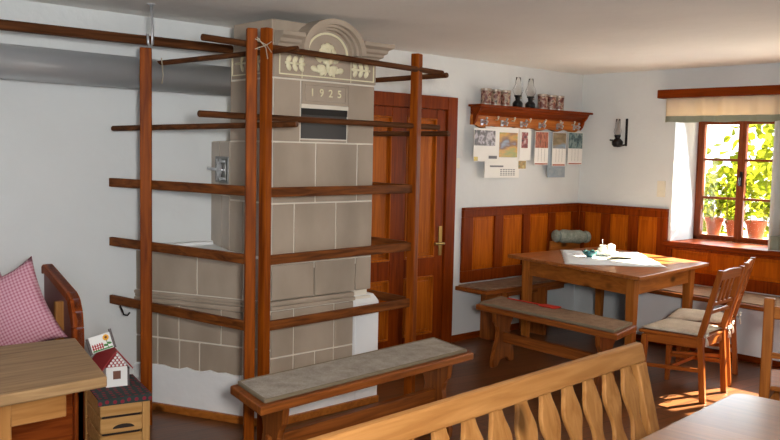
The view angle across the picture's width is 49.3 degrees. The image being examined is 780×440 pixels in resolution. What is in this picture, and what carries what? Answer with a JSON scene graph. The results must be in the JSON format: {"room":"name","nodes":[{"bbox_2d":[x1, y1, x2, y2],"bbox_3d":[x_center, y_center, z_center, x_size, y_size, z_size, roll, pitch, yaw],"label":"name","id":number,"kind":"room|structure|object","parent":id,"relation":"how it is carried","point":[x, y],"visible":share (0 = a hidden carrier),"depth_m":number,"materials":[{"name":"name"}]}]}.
{"room":"traditional dwelling","nodes":[
{"label":"traditional dwelling","id":0,"kind":"room"},
{"bbox_2d":[0,0,582,374],"bbox_3d":[-1.530,-0.052,5.353,10.230,2.385,0.200,-3,6,-43],"label":"wall","id":1,"kind":"structure","parent":0,"point":[60,151],"depth_m":5.11,"materials":[{"name":"white paint"}]},
{"bbox_2d":[370,91,457,349],"bbox_3d":[0.071,0.043,6.647,1.287,2.056,0.101,-3,6,-43],"label":"door","id":2,"kind":"structure","parent":1,"relation":"in","point":[438,154],"depth_m":6.84,"materials":[{"name":"brown wood"}]},
{"bbox_2d":[456,158,459,167],"bbox_3d":[0.559,-0.475,7.106,0.073,0.085,0.020,-3,6,-43],"label":"light switch","id":3,"kind":"object","parent":1,"relation":"attached to","point":[458,159],"visible":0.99,"depth_m":7.11,"materials":[{"name":"beige plastic"}]},
{"bbox_2d":[452,323,518,341],"bbox_3d":[1.168,0.976,7.819,1.805,0.055,0.018,-3,6,-43],"label":"baseboard","id":4,"kind":"structure","parent":1,"relation":"attached to","point":[474,334],"depth_m":7.37,"materials":[{"name":"brown wood"}]},
{"bbox_2d":[460,203,578,282],"bbox_3d":[1.222,0.185,7.774,1.665,0.642,0.041,-3,6,-43],"label":"panelling","id":5,"kind":"object","parent":1,"relation":"attached to","point":[488,234],"visible":0.67,"depth_m":7.59,"materials":[{"name":"brown wood"}]},
{"bbox_2d":[518,159,525,168],"bbox_3d":[1.183,-0.500,7.615,0.115,0.090,0.004,-3,6,-43],"label":"calendar","id":6,"kind":"object","parent":1,"relation":"attached to","point":[521,163],"visible":1,"depth_m":7.61,"materials":[{"name":"white paper"}]},
{"bbox_2d":[468,104,592,131],"bbox_3d":[1.304,-0.906,7.671,1.630,0.193,0.145,-3,6,-43],"label":"shelf","id":7,"kind":"object","parent":1,"relation":"attached to","point":[481,115],"visible":0.98,"depth_m":7.59,"materials":[{"name":"brown wood"}]},
{"bbox_2d":[480,88,491,103],"bbox_3d":[0.815,-1.045,7.205,0.096,0.136,0.096,-3,6,-43],"label":"tin","id":8,"kind":"object","parent":7,"relation":"on","point":[485,92],"visible":0.84,"depth_m":7.17,"materials":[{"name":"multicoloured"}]},
{"bbox_2d":[473,128,499,161],"bbox_3d":[0.824,-0.638,7.248,0.330,0.280,0.004,-3,6,-43],"label":"calendar","id":9,"kind":"object","parent":7,"relation":"hanging from","point":[486,141],"visible":1,"depth_m":7.24,"materials":[{"name":"white paper"}]},
{"bbox_2d":[474,130,495,145],"bbox_3d":[0.808,-0.697,7.225,0.270,0.130,0.001,-3,6,-43],"label":"picture","id":10,"kind":"object","parent":9,"relation":"attached to","point":[481,137],"depth_m":7.22},
{"bbox_2d":[491,89,501,104],"bbox_3d":[0.906,-1.050,7.290,0.096,0.136,0.096,0,5,-16],"label":"tin","id":11,"kind":"object","parent":7,"relation":"on","point":[496,93],"visible":0.78,"depth_m":7.25,"materials":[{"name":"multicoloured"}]},
{"bbox_2d":[484,126,519,177],"bbox_3d":[0.983,-0.589,7.425,0.470,0.440,0.004,-3,6,-43],"label":"calendar","id":12,"kind":"object","parent":7,"relation":"hanging from","point":[509,138],"visible":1,"depth_m":7.46,"materials":[{"name":"white paper"}]},
{"bbox_2d":[490,165,514,173],"bbox_3d":[0.984,-0.433,7.439,0.340,0.087,0.001,-3,6,-43],"label":"print","id":13,"kind":"object","parent":12,"relation":"attached to","point":[494,169],"depth_m":7.44,"materials":[{"name":"grey paper"}]},
{"bbox_2d":[499,132,517,156],"bbox_3d":[1.028,-0.658,7.457,0.285,0.215,0.001,-3,6,-43],"label":"picture","id":14,"kind":"object","parent":12,"relation":"attached to","point":[508,141],"depth_m":7.47},
{"bbox_2d":[501,90,510,105],"bbox_3d":[1.002,-1.055,7.378,0.096,0.136,0.096,2,5,11],"label":"tin","id":15,"kind":"object","parent":7,"relation":"on","point":[505,94],"visible":0.78,"depth_m":7.34,"materials":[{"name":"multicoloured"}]},
{"bbox_2d":[512,77,523,106],"bbox_3d":[1.128,-1.125,7.489,0.098,0.262,0.096,-3,6,-43],"label":"oil lamp","id":16,"kind":"object","parent":7,"relation":"on","point":[518,89],"visible":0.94,"depth_m":7.46,"materials":[{"name":"glass"}]},
{"bbox_2d":[519,129,530,159],"bbox_3d":[1.211,-0.675,7.615,0.160,0.280,0.004,-3,6,-43],"label":"calendar","id":17,"kind":"object","parent":7,"relation":"hanging from","point":[525,134],"visible":1,"depth_m":7.61,"materials":[{"name":"white paper"}]},
{"bbox_2d":[521,132,527,147],"bbox_3d":[1.206,-0.714,7.604,0.090,0.140,0.001,-3,6,-43],"label":"picture","id":18,"kind":"object","parent":17,"relation":"attached to","point":[524,135],"depth_m":7.60},
{"bbox_2d":[525,79,535,107],"bbox_3d":[1.260,-1.131,7.611,0.098,0.262,0.096,-3,6,-43],"label":"oil lamp","id":19,"kind":"object","parent":7,"relation":"on","point":[530,91],"visible":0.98,"depth_m":7.58,"materials":[{"name":"clear glass"}]},
{"bbox_2d":[534,131,548,164],"bbox_3d":[1.387,-0.657,7.780,0.200,0.305,0.004,-3,6,-43],"label":"calendar","id":20,"kind":"object","parent":7,"relation":"hanging from","point":[541,138],"visible":1,"depth_m":7.78,"materials":[{"name":"white paper"}]},
{"bbox_2d":[535,132,548,147],"bbox_3d":[1.389,-0.731,7.773,0.190,0.145,0.001,-3,6,-43],"label":"picture","id":21,"kind":"object","parent":20,"relation":"attached to","point":[541,138],"depth_m":7.77},
{"bbox_2d":[538,94,547,108],"bbox_3d":[1.390,-1.076,7.738,0.096,0.136,0.096,5,6,38],"label":"tin","id":22,"kind":"object","parent":7,"relation":"on","point":[542,98],"visible":0.87,"depth_m":7.70,"materials":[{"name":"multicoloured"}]},
{"bbox_2d":[547,95,556,109],"bbox_3d":[1.486,-1.081,7.826,0.096,0.136,0.096,-1,5,-25],"label":"tin","id":23,"kind":"object","parent":7,"relation":"on","point":[551,98],"visible":0.67,"depth_m":7.79,"materials":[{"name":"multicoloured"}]},
{"bbox_2d":[547,131,565,176],"bbox_3d":[1.562,-0.613,7.965,0.275,0.425,0.004,-3,6,-43],"label":"calendar","id":24,"kind":"object","parent":7,"relation":"hanging from","point":[552,171],"visible":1,"depth_m":7.91,"materials":[{"name":"grey paper"}]},
{"bbox_2d":[548,168,563,175],"bbox_3d":[1.562,-0.451,7.978,0.240,0.070,0.001,-3,6,-43],"label":"picture","id":25,"kind":"object","parent":24,"relation":"attached to","point":[551,171],"depth_m":7.97},
{"bbox_2d":[552,132,565,165],"bbox_3d":[1.585,-0.662,7.964,0.210,0.315,0.004,-3,6,-43],"label":"calendar","id":26,"kind":"object","parent":7,"relation":"hanging from","point":[559,139],"visible":1,"depth_m":7.96,"materials":[{"name":"white paper"}]},
{"bbox_2d":[553,133,565,148],"bbox_3d":[1.587,-0.742,7.956,0.200,0.145,0.001,-3,6,-43],"label":"picture","id":27,"kind":"object","parent":26,"relation":"attached to","point":[559,139],"depth_m":7.96},
{"bbox_2d":[556,96,564,109],"bbox_3d":[1.573,-1.085,7.907,0.096,0.136,0.096,1,5,2],"label":"tin","id":28,"kind":"object","parent":7,"relation":"on","point":[560,99],"visible":0.65,"depth_m":7.87,"materials":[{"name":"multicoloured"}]},
{"bbox_2d":[567,132,582,164],"bbox_3d":[1.774,-0.683,8.138,0.235,0.307,0.004,-3,6,-43],"label":"calendar","id":29,"kind":"object","parent":7,"relation":"hanging from","point":[575,140],"visible":1,"depth_m":8.13,"materials":[{"name":"white paper"}]},
{"bbox_2d":[568,133,582,148],"bbox_3d":[1.776,-0.758,8.131,0.225,0.148,0.001,-3,6,-43],"label":"picture","id":30,"kind":"object","parent":29,"relation":"attached to","point":[575,140],"depth_m":8.13},
{"bbox_2d":[577,203,580,229],"bbox_3d":[1.840,0.152,8.342,0.045,0.642,0.052,-3,6,-43],"label":"trim","id":31,"kind":"structure","parent":1,"relation":"attached to","point":[579,205],"depth_m":8.30,"materials":[{"name":"brown wood"}]},
{"bbox_2d":[25,0,779,74],"bbox_3d":[1.240,-1.023,2.321,10.250,0.150,8.250,-3,6,-43],"label":"ceiling","id":32,"kind":"structure","parent":0,"point":[582,37],"depth_m":5.15,"materials":[{"name":"paint"}]},
{"bbox_2d":[146,3,154,47],"bbox_3d":[-1.316,-1.068,4.674,0.043,0.246,0.083,0,5,-9],"label":"ceiling hook","id":33,"kind":"object","parent":32,"relation":"hanging from","point":[150,4],"visible":1,"depth_m":4.67,"materials":[{"name":"silver metal"}]},
{"bbox_2d":[0,19,232,52],"bbox_3d":[-1.629,-0.972,4.415,1.882,0.057,0.050,-3,6,-43],"label":"pole","id":34,"kind":"object","parent":33,"relation":"hanging from","point":[6,25],"visible":0.84,"depth_m":4.51,"materials":[{"name":"brown wood"}]},
{"bbox_2d":[150,325,779,439],"bbox_3d":[1.187,1.489,2.522,10.250,0.120,8.250,-3,6,-43],"label":"floor","id":35,"kind":"structure","parent":0,"point":[676,398],"depth_m":5.89,"materials":[{"name":"brown wood"}]},
{"bbox_2d":[11,264,84,439],"bbox_3d":[-2.686,0.783,3.726,2.661,0.930,0.675,-3,6,-43],"label":"settle","id":36,"kind":"object","parent":35,"relation":"on","point":[63,301],"visible":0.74,"depth_m":4.32,"materials":[{"name":"brown wood"}]},
{"bbox_2d":[0,256,66,345],"bbox_3d":[-1.905,0.466,4.329,0.521,0.560,0.170,1,5,-7],"label":"pillow","id":37,"kind":"object","parent":36,"relation":"on","point":[25,315],"visible":0.85,"depth_m":4.28,"materials":[{"name":"pink fabric"}]},
{"bbox_2d":[0,338,106,439],"bbox_3d":[-1.844,0.946,2.864,1.810,0.780,0.949,-3,6,-43],"label":"table","id":38,"kind":"object","parent":35,"relation":"on","point":[36,378],"visible":1,"depth_m":3.00,"materials":[{"name":"brown wood"}]},
{"bbox_2d":[84,390,149,439],"bbox_3d":[-1.337,1.028,4.155,0.231,0.430,0.378,-1,5,-30],"label":"crate","id":39,"kind":"object","parent":35,"relation":"on","point":[129,421],"visible":0.79,"depth_m":4.01,"materials":[{"name":"brown wood"}]},
{"bbox_2d":[90,374,151,406],"bbox_3d":[-1.331,0.826,4.135,0.246,0.034,0.387,-1,5,-30],"label":"cloth","id":40,"kind":"object","parent":39,"relation":"on","point":[136,391],"visible":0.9,"depth_m":4.01,"materials":[{"name":"fabric"}]},
{"bbox_2d":[86,328,132,387],"bbox_3d":[-1.400,0.664,4.199,0.206,0.272,0.254,-1,5,-29],"label":"house","id":41,"kind":"object","parent":40,"relation":"on","point":[117,372],"visible":0.98,"depth_m":4.13,"materials":[{"name":"white paint"}]},
{"bbox_2d":[134,18,394,426],"bbox_3d":[-0.786,-0.019,5.264,1.302,2.365,0.944,-3,6,-43],"label":"stove","id":42,"kind":"object","parent":35,"relation":"on","point":[195,364],"visible":0.8,"depth_m":5.08,"materials":[{"name":"beige tile"}]},
{"bbox_2d":[109,27,450,439],"bbox_3d":[-0.631,0.060,5.189,1.767,2.225,1.249,-3,6,-43],"label":"drying rack","id":43,"kind":"object","parent":35,"relation":"on","point":[266,46],"visible":0.84,"depth_m":4.72,"materials":[{"name":"brown wood"}]},
{"bbox_2d":[230,351,473,439],"bbox_3d":[-0.148,1.008,4.478,0.378,0.470,1.643,5,6,43],"label":"bench","id":44,"kind":"object","parent":35,"relation":"on","point":[275,414],"visible":0.64,"depth_m":4.30,"materials":[{"name":"brown wood"}]},
{"bbox_2d":[238,337,466,402],"bbox_3d":[-0.146,0.763,4.462,0.332,0.019,1.555,5,6,43],"label":"bench cushion","id":45,"kind":"object","parent":44,"relation":"on","point":[280,385],"visible":1,"depth_m":4.34,"materials":[{"name":"grey fabric"}]},
{"bbox_2d":[307,342,659,439],"bbox_3d":[0.333,0.977,2.303,0.510,0.900,2.228,6,6,44],"label":"settle","id":46,"kind":"object","parent":35,"relation":"on","point":[433,418],"visible":1,"depth_m":2.73,"materials":[{"name":"brown wood"}]},
{"bbox_2d":[476,303,636,395],"bbox_3d":[1.161,0.907,6.140,0.365,0.460,1.388,-2,6,-39],"label":"bench","id":47,"kind":"object","parent":35,"relation":"on","point":[504,341],"visible":0.6,"depth_m":6.12,"materials":[{"name":"brown wood"}]},
{"bbox_2d":[480,296,631,332],"bbox_3d":[1.166,0.668,6.120,0.332,0.019,1.320,-2,6,-39],"label":"mat","id":48,"kind":"object","parent":47,"relation":"on","point":[607,324],"visible":1,"depth_m":6.01,"materials":[{"name":"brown fabric"}]},
{"bbox_2d":[507,298,560,308],"bbox_3d":[1.077,0.627,6.431,0.100,0.007,0.490,-3,6,-41],"label":"fly swatter","id":49,"kind":"object","parent":48,"relation":"on","point":[542,305],"visible":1,"depth_m":6.33,"materials":[{"name":"red plastic"}]},
{"bbox_2d":[508,247,708,369],"bbox_3d":[1.846,0.704,6.987,1.225,0.760,1.572,-2,5,-32],"label":"table","id":50,"kind":"object","parent":35,"relation":"on","point":[631,281],"visible":0.63,"depth_m":6.66,"materials":[{"name":"brown wood"}]},
{"bbox_2d":[560,250,665,266],"bbox_3d":[1.786,0.313,7.045,0.772,0.005,1.002,2,5,5],"label":"tablecloth","id":51,"kind":"object","parent":50,"relation":"on","point":[569,256],"visible":0.89,"depth_m":6.88,"materials":[{"name":"white fabric"}]},
{"bbox_2d":[582,249,597,256],"bbox_3d":[1.659,0.279,7.054,0.137,0.055,0.137,-3,6,-43],"label":"bowl","id":52,"kind":"object","parent":51,"relation":"on","point":[591,253],"visible":1,"depth_m":7.02,"materials":[{"name":"teal ceramic"}]},
{"bbox_2d":[596,250,617,255],"bbox_3d":[1.826,0.283,7.176,0.196,0.034,0.196,-3,6,-43],"label":"dish","id":53,"kind":"object","parent":51,"relation":"on","point":[615,252],"visible":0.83,"depth_m":7.12,"materials":[{"name":"white ceramic"}]},
{"bbox_2d":[597,240,606,252],"bbox_3d":[1.786,0.229,7.162,0.086,0.125,0.072,2,5,8],"label":"creamer","id":54,"kind":"object","parent":53,"relation":"in","point":[602,248],"visible":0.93,"depth_m":7.14,"materials":[{"name":"white ceramic"}]},
{"bbox_2d":[608,243,614,252],"bbox_3d":[1.873,0.243,7.191,0.064,0.090,0.086,-3,6,-43],"label":"napkins","id":55,"kind":"object","parent":53,"relation":"on","point":[611,247],"visible":0.84,"depth_m":7.16,"materials":[{"name":"white paper"}]},
{"bbox_2d":[607,256,633,259],"bbox_3d":[1.892,0.315,6.974,0.216,0.005,0.216,-3,6,-43],"label":"coaster","id":56,"kind":"object","parent":51,"relation":"on","point":[614,257],"visible":1,"depth_m":6.95,"materials":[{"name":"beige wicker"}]},
{"bbox_2d":[455,281,763,340],"bbox_3d":[2.313,0.885,6.573,1.750,0.485,3.320,-3,6,-43],"label":"bench","id":57,"kind":"object","parent":35,"relation":"on","point":[539,290],"visible":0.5,"depth_m":7.33,"materials":[{"name":"brown wood"}]},
{"bbox_2d":[459,276,555,290],"bbox_3d":[1.309,0.529,7.641,1.705,0.009,0.315,-3,6,-43],"label":"mat","id":58,"kind":"object","parent":57,"relation":"on","point":[515,281],"visible":0.56,"depth_m":7.29,"materials":[{"name":"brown fabric"}]},
{"bbox_2d":[549,241,579,250],"bbox_3d":[1.673,0.339,8.139,0.480,0.304,0.025,-3,6,-43],"label":"board","id":59,"kind":"object","parent":58,"relation":"on","point":[553,245],"visible":0.2,"depth_m":8.07,"materials":[{"name":"brown wood"}]},
{"bbox_2d":[551,229,590,243],"bbox_3d":[1.723,0.157,8.082,0.432,0.142,0.138,-1,5,-27],"label":"cushion","id":60,"kind":"object","parent":59,"relation":"on","point":[563,236],"visible":1,"depth_m":8.02,"materials":[{"name":"grey fabric"}]},
{"bbox_2d":[660,284,779,306],"bbox_3d":[2.821,0.625,6.843,0.580,0.009,2.860,-3,6,-43],"label":"mat","id":61,"kind":"object","parent":57,"relation":"on","point":[748,298],"visible":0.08,"depth_m":6.94,"materials":[{"name":"brown fabric"}]},
{"bbox_2d":[639,265,745,403],"bbox_3d":[2.054,0.740,5.800,0.546,0.886,0.450,5,6,42],"label":"chair","id":62,"kind":"object","parent":35,"relation":"on","point":[727,276],"visible":0.88,"depth_m":5.69,"materials":[{"name":"brown wood"}]},
{"bbox_2d":[641,318,731,346],"bbox_3d":[2.029,0.756,5.824,0.459,0.086,0.469,5,6,42],"label":"seat cushion","id":63,"kind":"object","parent":62,"relation":"on","point":[674,325],"visible":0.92,"depth_m":5.77,"materials":[{"name":"beige fabric"}]},
{"bbox_2d":[636,293,779,360],"bbox_3d":[3.204,0.915,6.652,0.400,0.449,2.820,-3,6,-43],"label":"plinth","id":64,"kind":"object","parent":35,"relation":"on","point":[652,308],"visible":0.2,"depth_m":6.81,"materials":[{"name":"paint"}]},
{"bbox_2d":[636,334,779,367],"bbox_3d":[3.047,1.122,6.527,0.015,0.050,2.820,-3,6,-43],"label":"baseboard","id":65,"kind":"structure","parent":35,"relation":"on","point":[742,357],"depth_m":6.78,"materials":[{"name":"brown wood"}]},
{"bbox_2d":[640,394,779,439],"bbox_3d":[0.876,1.073,2.056,0.885,0.770,1.985,5,6,43],"label":"table","id":66,"kind":"object","parent":35,"relation":"on","point":[734,416],"visible":1,"depth_m":2.69,"materials":[{"name":"brown wood"}]},
{"bbox_2d":[664,257,755,386],"bbox_3d":[2.339,0.711,6.231,0.546,0.886,0.450,4,5,29],"label":"chair","id":67,"kind":"object","parent":35,"relation":"on","point":[749,264],"visible":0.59,"depth_m":6.15,"materials":[{"name":"brown wood"}]},
{"bbox_2d":[666,308,740,333],"bbox_3d":[2.310,0.728,6.248,0.459,0.086,0.469,4,5,29],"label":"seat cushion","id":68,"kind":"object","parent":67,"relation":"on","point":[680,313],"visible":0.82,"depth_m":6.17,"materials":[{"name":"beige fabric"}]},
{"bbox_2d":[759,297,779,400],"bbox_3d":[2.187,0.846,4.394,0.450,0.905,0.442,4,5,32],"label":"chair","id":69,"kind":"object","parent":35,"relation":"on","point":[769,383],"visible":0.72,"depth_m":4.30,"materials":[{"name":"brown wood"}]},
{"bbox_2d":[574,63,779,320],"bbox_3d":[4.804,0.061,5.612,0.600,2.385,8.050,-3,6,-43],"label":"wall","id":70,"kind":"structure","parent":0,"point":[656,149],"depth_m":7.83,"materials":[{"name":"white paint"}]},
{"bbox_2d":[610,119,627,146],"bbox_3d":[2.124,-0.810,7.907,0.161,0.268,0.103,3,5,21],"label":"wall lamp","id":71,"kind":"object","parent":70,"relation":"attached to","point":[617,142],"visible":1,"depth_m":7.89,"materials":[{"name":"black metal"}]},
{"bbox_2d":[580,203,668,255],"bbox_3d":[2.173,0.188,7.987,0.041,0.642,0.925,-3,6,-43],"label":"panelling","id":72,"kind":"object","parent":70,"relation":"attached to","point":[629,228],"visible":0.55,"depth_m":7.94,"materials":[{"name":"brown wood"}]},
{"bbox_2d":[657,181,665,196],"bbox_3d":[2.449,-0.280,7.680,0.018,0.145,0.080,-3,6,-43],"label":"socket","id":73,"kind":"object","parent":70,"relation":"attached to","point":[661,185],"visible":1,"depth_m":7.67,"materials":[{"name":"beige plastic"}]},
{"bbox_2d":[657,85,779,98],"bbox_3d":[3.193,-1.039,6.766,0.110,0.075,2.285,-3,6,-43],"label":"rail","id":74,"kind":"object","parent":70,"relation":"attached to","point":[764,89],"visible":1,"depth_m":7.14,"materials":[{"name":"brown wood"}]},
{"bbox_2d":[665,94,779,122],"bbox_3d":[3.164,-0.893,6.774,0.062,0.216,2.116,-3,6,-43],"label":"valance","id":75,"kind":"object","parent":74,"relation":"hanging from","point":[756,108],"visible":1,"depth_m":7.13,"materials":[{"name":"fabric"}]},
{"bbox_2d":[770,121,779,249],"bbox_3d":[3.255,-0.368,6.750,0.056,1.254,0.402,-3,6,-43],"label":"curtain","id":76,"kind":"object","parent":74,"relation":"hanging from","point":[775,218],"visible":1,"depth_m":6.89,"materials":[{"name":"white fabric"}]},
{"bbox_2d":[663,239,779,257],"bbox_3d":[3.446,0.292,6.918,0.455,0.057,2.430,-3,6,-43],"label":"window sill","id":77,"kind":"structure","parent":70,"relation":"attached to","point":[742,248],"depth_m":7.34,"materials":[{"name":"brown wood"}]},
{"bbox_2d":[666,246,779,295],"bbox_3d":[3.258,0.470,6.831,0.041,0.310,2.272,-3,6,-43],"label":"panelling","id":78,"kind":"object","parent":70,"relation":"attached to","point":[764,278],"visible":0.64,"depth_m":7.21,"materials":[{"name":"brown wood"}]},
{"bbox_2d":[693,121,774,244],"bbox_3d":[3.127,-0.360,7.570,0.126,1.129,0.850,-3,6,-43],"label":"window","id":79,"kind":"structure","parent":70,"relation":"in","point":[740,199],"depth_m":7.61,"materials":[{"name":"brown wood"}]},
{"bbox_2d":[703,232,767,245],"bbox_3d":[3.747,0.238,7.419,0.290,0.060,2.900,-3,6,-43],"label":"ledge","id":80,"kind":"object","parent":70,"relation":"attached to","point":[703,232],"depth_m":7.97,"materials":[{"name":"beige"}]},
{"bbox_2d":[703,166,735,234],"bbox_3d":[3.072,-0.186,8.026,0.311,0.658,0.367,-1,5,-26],"label":"potted plant","id":81,"kind":"object","parent":80,"relation":"on","point":[713,224],"visible":0.83,"depth_m":7.98,"materials":[{"name":"green plant"}]},
{"bbox_2d":[713,173,756,235],"bbox_3d":[3.191,-0.140,7.899,0.290,0.590,0.391,1,5,-6],"label":"potted plant","id":82,"kind":"object","parent":80,"relation":"on","point":[729,223],"visible":0.46,"depth_m":7.90,"materials":[{"name":"green plant"}]},
{"bbox_2d":[732,175,771,238],"bbox_3d":[3.325,-0.119,7.699,0.464,0.586,0.299,4,5,31],"label":"potted plant","id":83,"kind":"object","parent":80,"relation":"on","point":[755,228],"visible":0.62,"depth_m":7.67,"materials":[{"name":"green plant"}]},
{"bbox_3d":[-2.402,0.443,-1.063,0.200,2.385,8.050,-3,6,-43],"label":"wall","id":84,"kind":"structure","parent":0,"visible":0},
{"bbox_2d":[0,43,230,95],"bbox_3d":[-2.968,-0.779,3.550,5.331,0.204,0.184,-3,6,-43],"label":"pipe","id":85,"kind":"object","parent":84,"relation":"attached to","point":[17,62],"visible":0.79,"depth_m":4.72,"materials":[{"name":"grey metal"}]},
{"label":"outside","id":86,"kind":"structure","parent":0,"visible":0},
{"bbox_3d":[5.171,1.281,10.426,6.360,0.200,16.000,-3,6,-43],"label":"ground","id":87,"kind":"structure","parent":86,"visible":0},
{"bbox_2d":[703,124,774,237],"bbox_3d":[4.098,-0.093,10.135,1.719,2.721,5.046,-3,6,-43],"label":"shrub","id":88,"kind":"object","parent":87,"relation":"on","point":[765,168],"visible":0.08,"depth_m":9.99,"materials":[{"name":"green plant"}]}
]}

